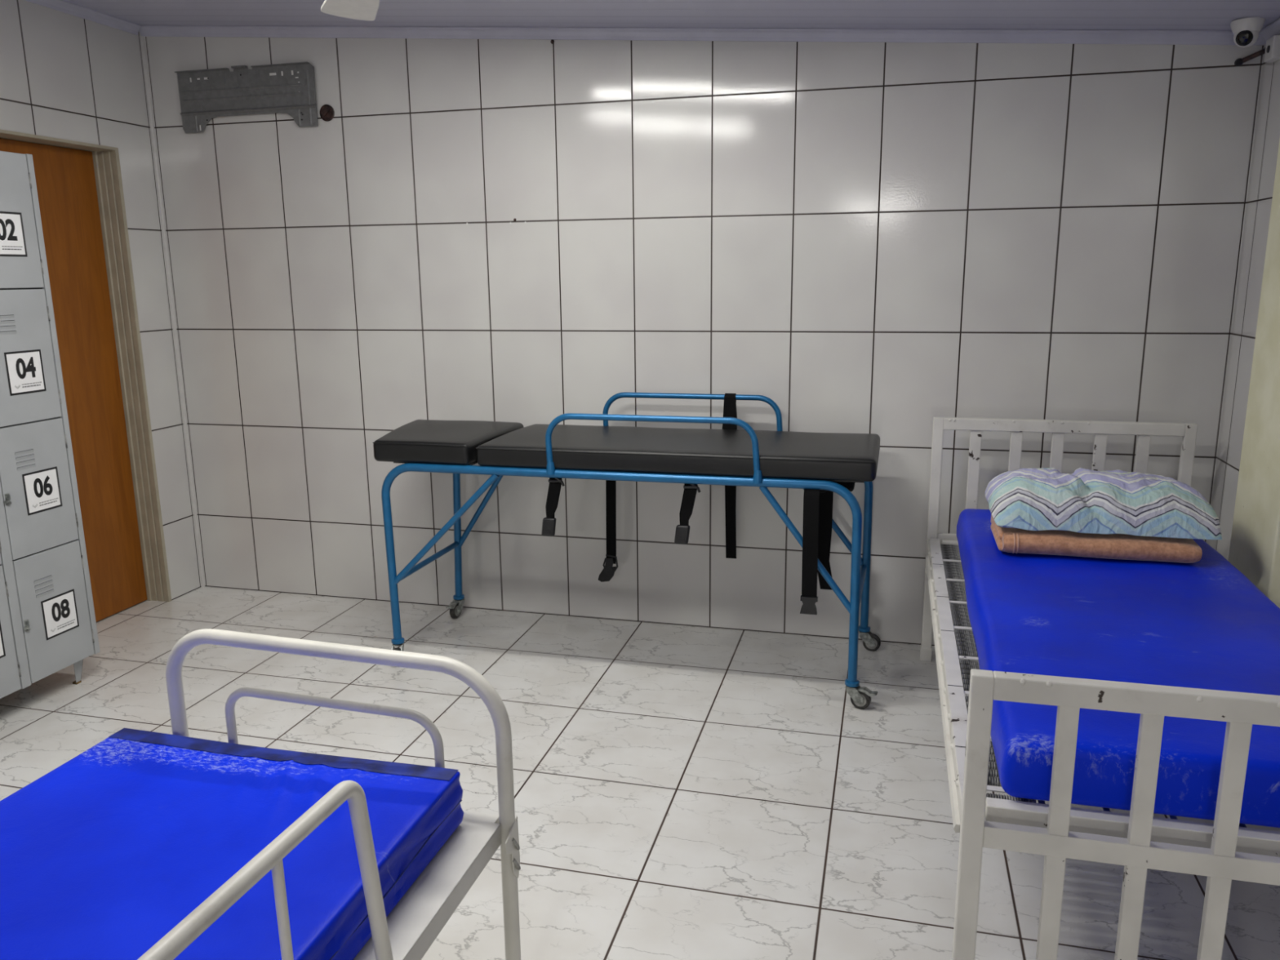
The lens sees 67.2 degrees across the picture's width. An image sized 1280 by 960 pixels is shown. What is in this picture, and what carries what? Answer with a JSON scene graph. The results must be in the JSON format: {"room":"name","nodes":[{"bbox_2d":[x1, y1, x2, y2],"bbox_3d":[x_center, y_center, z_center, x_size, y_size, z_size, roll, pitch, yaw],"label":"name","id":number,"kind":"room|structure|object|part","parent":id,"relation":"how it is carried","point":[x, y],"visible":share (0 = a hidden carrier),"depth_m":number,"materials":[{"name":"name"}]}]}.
{"room":"hospital ward","nodes":[
{"label":"hospital ward","id":0,"kind":"room"},
{"bbox_2d":[0,0,201,599],"bbox_3d":[-3.380,0.185,0.259,0.150,2.780,9.000,3,12,14],"label":"wall","id":1,"kind":"structure","parent":0,"point":[63,75],"depth_m":4.17,"materials":[{"name":"tile"}]},
{"bbox_2d":[25,0,142,35],"bbox_3d":[-3.310,-1.040,-0.041,0.030,0.038,8.969,3,12,14],"label":"trim","id":2,"kind":"structure","parent":1,"relation":"attached to","point":[63,6],"depth_m":3.94,"materials":[{"name":"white paint"}]},
{"bbox_2d":[0,128,171,622],"bbox_3d":[-2.418,-0.330,3.903,0.146,2.040,0.968,3,12,14],"label":"door","id":3,"kind":"structure","parent":1,"relation":"in","point":[80,189],"depth_m":4.22,"materials":[{"name":"brown wood"}]},
{"bbox_2d":[0,586,1279,959],"bbox_3d":[-1.183,1.600,-0.017,4.760,0.120,9.300,3,12,14],"label":"floor","id":4,"kind":"structure","parent":0,"point":[682,792],"depth_m":3.01,"materials":[{"name":"tile"}]},
{"bbox_2d":[0,151,99,698],"bbox_3d":[-2.311,-0.117,3.219,0.386,1.908,0.650,3,12,14],"label":"tall cabinet","id":5,"kind":"object","parent":4,"relation":"on","point":[48,624],"visible":1,"depth_m":3.33,"materials":[{"name":"grey metal"}]},
{"bbox_2d":[0,315,16,334],"bbox_3d":[-2.113,-0.517,3.211,0.003,0.064,0.074,3,12,14],"label":"vent","id":6,"kind":"object","parent":5,"relation":"attached to","point":[7,322],"depth_m":3.22,"materials":[{"name":"grey metal"}]},
{"bbox_3d":[-2.182,0.533,3.155,0.013,0.444,0.278,3,12,14],"label":"door","id":7,"kind":"part","parent":5,"relation":"part of","materials":[{"name":"grey metal"}]},
{"bbox_3d":[-2.116,-0.857,3.175,0.013,0.442,0.277,3,12,14],"label":"door","id":8,"kind":"part","parent":5,"relation":"part of","materials":[{"name":"grey metal"}]},
{"bbox_2d":[14,448,35,471],"bbox_3d":[-2.108,-0.069,3.307,0.003,0.064,0.074,3,12,14],"label":"vent","id":9,"kind":"object","parent":5,"relation":"attached to","point":[24,459],"depth_m":3.31,"materials":[{"name":"grey metal"}]},
{"bbox_3d":[-2.111,-0.418,3.270,0.013,0.448,0.277,3,12,14],"label":"door","id":10,"kind":"part","parent":5,"relation":"part of","materials":[{"name":"grey metal"}]},
{"bbox_3d":[-2.106,0.025,3.365,0.013,0.448,0.277,3,12,14],"label":"door","id":11,"kind":"part","parent":5,"relation":"part of","materials":[{"name":"grey metal"}]},
{"bbox_2d":[34,574,53,598],"bbox_3d":[-2.103,0.377,3.402,0.003,0.064,0.074,3,12,14],"label":"vent","id":12,"kind":"object","parent":5,"relation":"attached to","point":[43,584],"depth_m":3.40,"materials":[{"name":"grey metal"}]},
{"bbox_3d":[-2.101,0.467,3.459,0.013,0.444,0.277,3,12,14],"label":"door","id":13,"kind":"part","parent":5,"relation":"part of","materials":[{"name":"grey metal"}]},
{"bbox_3d":[-2.123,0.716,3.623,0.048,0.106,0.048,3,12,14],"label":"leg","id":14,"kind":"part","parent":5,"relation":"part of","materials":[{"name":"grey metal"}]},
{"bbox_2d":[137,628,520,959],"bbox_3d":[-0.867,0.877,1.074,0.796,0.832,1.982,3,12,14],"label":"bed","id":15,"kind":"object","parent":4,"relation":"on","point":[411,928],"visible":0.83,"depth_m":1.79,"materials":[{"name":"white metal"}]},
{"bbox_2d":[0,728,463,959],"bbox_3d":[-0.947,0.779,1.118,0.791,0.113,1.804,3,12,14],"label":"mattress","id":16,"kind":"object","parent":15,"relation":"on","point":[104,853],"visible":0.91,"depth_m":1.64,"materials":[{"name":"blue plastic"}]},
{"bbox_2d":[372,391,880,709],"bbox_3d":[-0.068,0.200,3.738,1.996,1.022,0.666,3,12,14],"label":"gurney","id":17,"kind":"object","parent":4,"relation":"on","point":[822,464],"visible":0.96,"depth_m":3.50,"materials":[{"name":"black leather"}]},
{"bbox_2d":[373,419,524,465],"bbox_3d":[-0.793,-0.160,3.849,0.504,0.090,0.547,3,12,14],"label":"cushion","id":18,"kind":"object","parent":17,"relation":"on","point":[418,442],"depth_m":3.62,"materials":[{"name":"black leather"}]},
{"bbox_3d":[-0.826,0.552,4.255,0.024,0.022,0.078,4,13,21],"label":"brake lever","id":19,"kind":"part","parent":17,"relation":"part of","materials":[{"name":"metal"}]},
{"bbox_3d":[-0.030,-0.083,3.672,1.740,0.008,0.500,3,12,14],"label":"board","id":20,"kind":"part","parent":17,"relation":"part of","materials":[{"name":"blue metal"}]},
{"bbox_3d":[0.038,-0.115,3.349,0.778,0.222,0.032,3,12,14],"label":"rail","id":21,"kind":"part","parent":17,"relation":"part of","materials":[{"name":"blue metal"}]},
{"bbox_2d":[476,423,879,481],"bbox_3d":[0.158,-0.116,3.606,1.431,0.087,0.547,3,12,14],"label":"cushion","id":22,"kind":"object","parent":17,"relation":"on","point":[727,454],"depth_m":3.42,"materials":[{"name":"black leather"}]},
{"bbox_3d":[0.209,-0.230,3.873,0.749,0.235,0.032,3,12,14],"label":"rail","id":23,"kind":"part","parent":17,"relation":"part of","materials":[{"name":"blue metal"}]},
{"bbox_3d":[0.782,0.731,3.335,0.078,0.022,0.024,6,14,28],"label":"brake lever","id":24,"kind":"part","parent":17,"relation":"part of","materials":[{"name":"metal"}]},
{"bbox_2d":[920,417,1279,959],"bbox_3d":[1.264,0.461,2.606,0.892,0.957,2.066,3,12,14],"label":"hospital bed","id":25,"kind":"object","parent":4,"relation":"on","point":[1224,851],"visible":0.55,"depth_m":1.70,"materials":[{"name":"white metal"}]},
{"bbox_3d":[0.857,0.453,2.712,0.050,0.058,1.992,3,12,14],"label":"rail","id":26,"kind":"part","parent":25,"relation":"part of","materials":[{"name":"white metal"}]},
{"bbox_3d":[1.508,0.259,3.521,0.772,0.030,0.035,3,12,14],"label":"rail","id":27,"kind":"part","parent":25,"relation":"part of","materials":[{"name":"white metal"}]},
{"bbox_3d":[1.520,0.253,3.566,0.880,0.956,0.030,3,12,14],"label":"headboard","id":28,"kind":"part","parent":25,"relation":"part of","materials":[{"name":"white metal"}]},
{"bbox_3d":[1.010,0.746,1.662,0.880,0.801,0.030,3,12,14],"label":"footboard","id":29,"kind":"part","parent":25,"relation":"part of","materials":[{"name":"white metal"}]},
{"bbox_2d":[956,508,1279,827],"bbox_3d":[1.273,0.360,2.570,0.763,0.132,1.853,3,12,14],"label":"mattress","id":30,"kind":"object","parent":25,"relation":"on","point":[1203,624],"visible":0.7,"depth_m":2.18,"materials":[{"name":"blue plastic"}]},
{"bbox_2d":[990,513,1202,563],"bbox_3d":[1.393,0.163,3.010,0.548,0.066,0.418,3,12,14],"label":"folded blanket","id":31,"kind":"object","parent":30,"relation":"on","point":[1051,542],"visible":0.7,"depth_m":2.83,"materials":[{"name":"fabric"}]},
{"bbox_2d":[985,467,1222,539],"bbox_3d":[1.417,0.048,2.992,0.634,0.146,0.386,3,12,14],"label":"pillow","id":32,"kind":"object","parent":31,"relation":"on","point":[1084,500],"visible":1,"depth_m":2.86,"materials":[{"name":"fabric"}]},
{"bbox_3d":[1.027,0.634,1.710,0.784,0.033,0.034,3,12,14],"label":"rail","id":33,"kind":"part","parent":25,"relation":"part of","materials":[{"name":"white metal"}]},
{"bbox_2d":[65,0,1279,31],"bbox_3d":[-1.186,-0.838,-0.546,4.410,0.372,9.000,3,12,14],"label":"ceiling","id":34,"kind":"structure","parent":0,"point":[1024,15],"depth_m":3.38,"materials":[{"name":"paint"}]},
{"bbox_2d":[320,0,379,20],"bbox_3d":[-0.544,-1.252,2.090,0.797,0.274,0.848,3,12,14],"label":"ceiling fan","id":35,"kind":"object","parent":34,"relation":"hanging from","point":[363,10],"visible":1,"depth_m":2.49,"materials":[{"name":"beige paint"}]},
{"bbox_2d":[1230,17,1265,47],"bbox_3d":[1.939,-1.426,3.080,0.096,0.080,0.096,3,12,14],"label":"security camera","id":36,"kind":"object","parent":34,"relation":"attached to","point":[1246,31],"visible":1,"depth_m":3.05,"materials":[{"name":"white plastic"}]},
{"bbox_2d":[144,36,1264,645],"bbox_3d":[-0.024,-0.638,4.022,4.710,2.742,0.157,3,12,14],"label":"wall","id":37,"kind":"structure","parent":0,"point":[885,240],"depth_m":3.88,"materials":[{"name":"tile"}]},
{"bbox_2d":[140,35,204,586],"bbox_3d":[-2.172,-0.711,4.495,0.012,2.531,0.012,3,12,14],"label":"trim","id":38,"kind":"structure","parent":37,"relation":"attached to","point":[142,38],"depth_m":4.47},
{"bbox_2d":[174,62,318,133],"bbox_3d":[-1.698,-1.647,4.155,0.674,0.258,0.034,3,12,14],"label":"mounting plate","id":39,"kind":"object","parent":37,"relation":"attached to","point":[289,88],"visible":1,"depth_m":4.14,"materials":[{"name":"metal"}]},
{"bbox_2d":[320,104,334,121],"bbox_3d":[-1.329,-1.558,4.089,0.068,0.068,0.009,3,12,14],"label":"outlet","id":40,"kind":"object","parent":37,"relation":"attached to","point":[326,111],"visible":1,"depth_m":4.09,"materials":[{"name":"black plastic"}]},
{"bbox_2d":[138,25,1265,45],"bbox_3d":[-0.058,-1.715,3.706,4.410,0.360,0.030,3,12,14],"label":"trim","id":41,"kind":"structure","parent":37,"relation":"attached to","point":[846,35],"depth_m":3.62,"materials":[{"name":"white paint"}]},
{"bbox_2d":[1206,42,1279,560],"bbox_3d":[1.035,0.540,-0.837,0.150,2.449,9.000,3,12,14],"label":"wall","id":42,"kind":"structure","parent":0,"point":[1267,128],"depth_m":3.27,"materials":[{"name":"tile"}]},
{"bbox_2d":[1234,47,1265,66],"bbox_3d":[2.031,-1.403,3.189,0.031,0.046,0.121,-7,14,-29],"label":"pipe","id":43,"kind":"object","parent":42,"relation":"attached to","point":[1238,62],"visible":0.7,"depth_m":3.20,"materials":[{"name":"black plastic"}]},
{"bbox_2d":[1228,138,1279,608],"bbox_3d":[1.893,-0.265,2.829,0.075,2.269,0.360,3,12,14],"label":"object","id":44,"kind":"structure","parent":42,"relation":"attached to","point":[1255,543],"depth_m":2.88,"materials":[{"name":"beige paint"}]},
{"bbox_2d":[1259,17,1279,42],"bbox_3d":[0.932,-0.541,-1.060,0.030,0.038,8.969,3,12,14],"label":"trim","id":45,"kind":"structure","parent":42,"relation":"attached to","point":[1273,28],"depth_m":3.10,"materials":[{"name":"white paint"}]},
{"bbox_2d":[1263,35,1279,62],"bbox_3d":[2.028,-1.379,3.082,0.035,0.070,0.070,3,12,14],"label":"junction box","id":46,"kind":"object","parent":42,"relation":"attached to","point":[1272,54],"visible":1,"depth_m":3.06,"materials":[{"name":"white plastic"}]}
]}

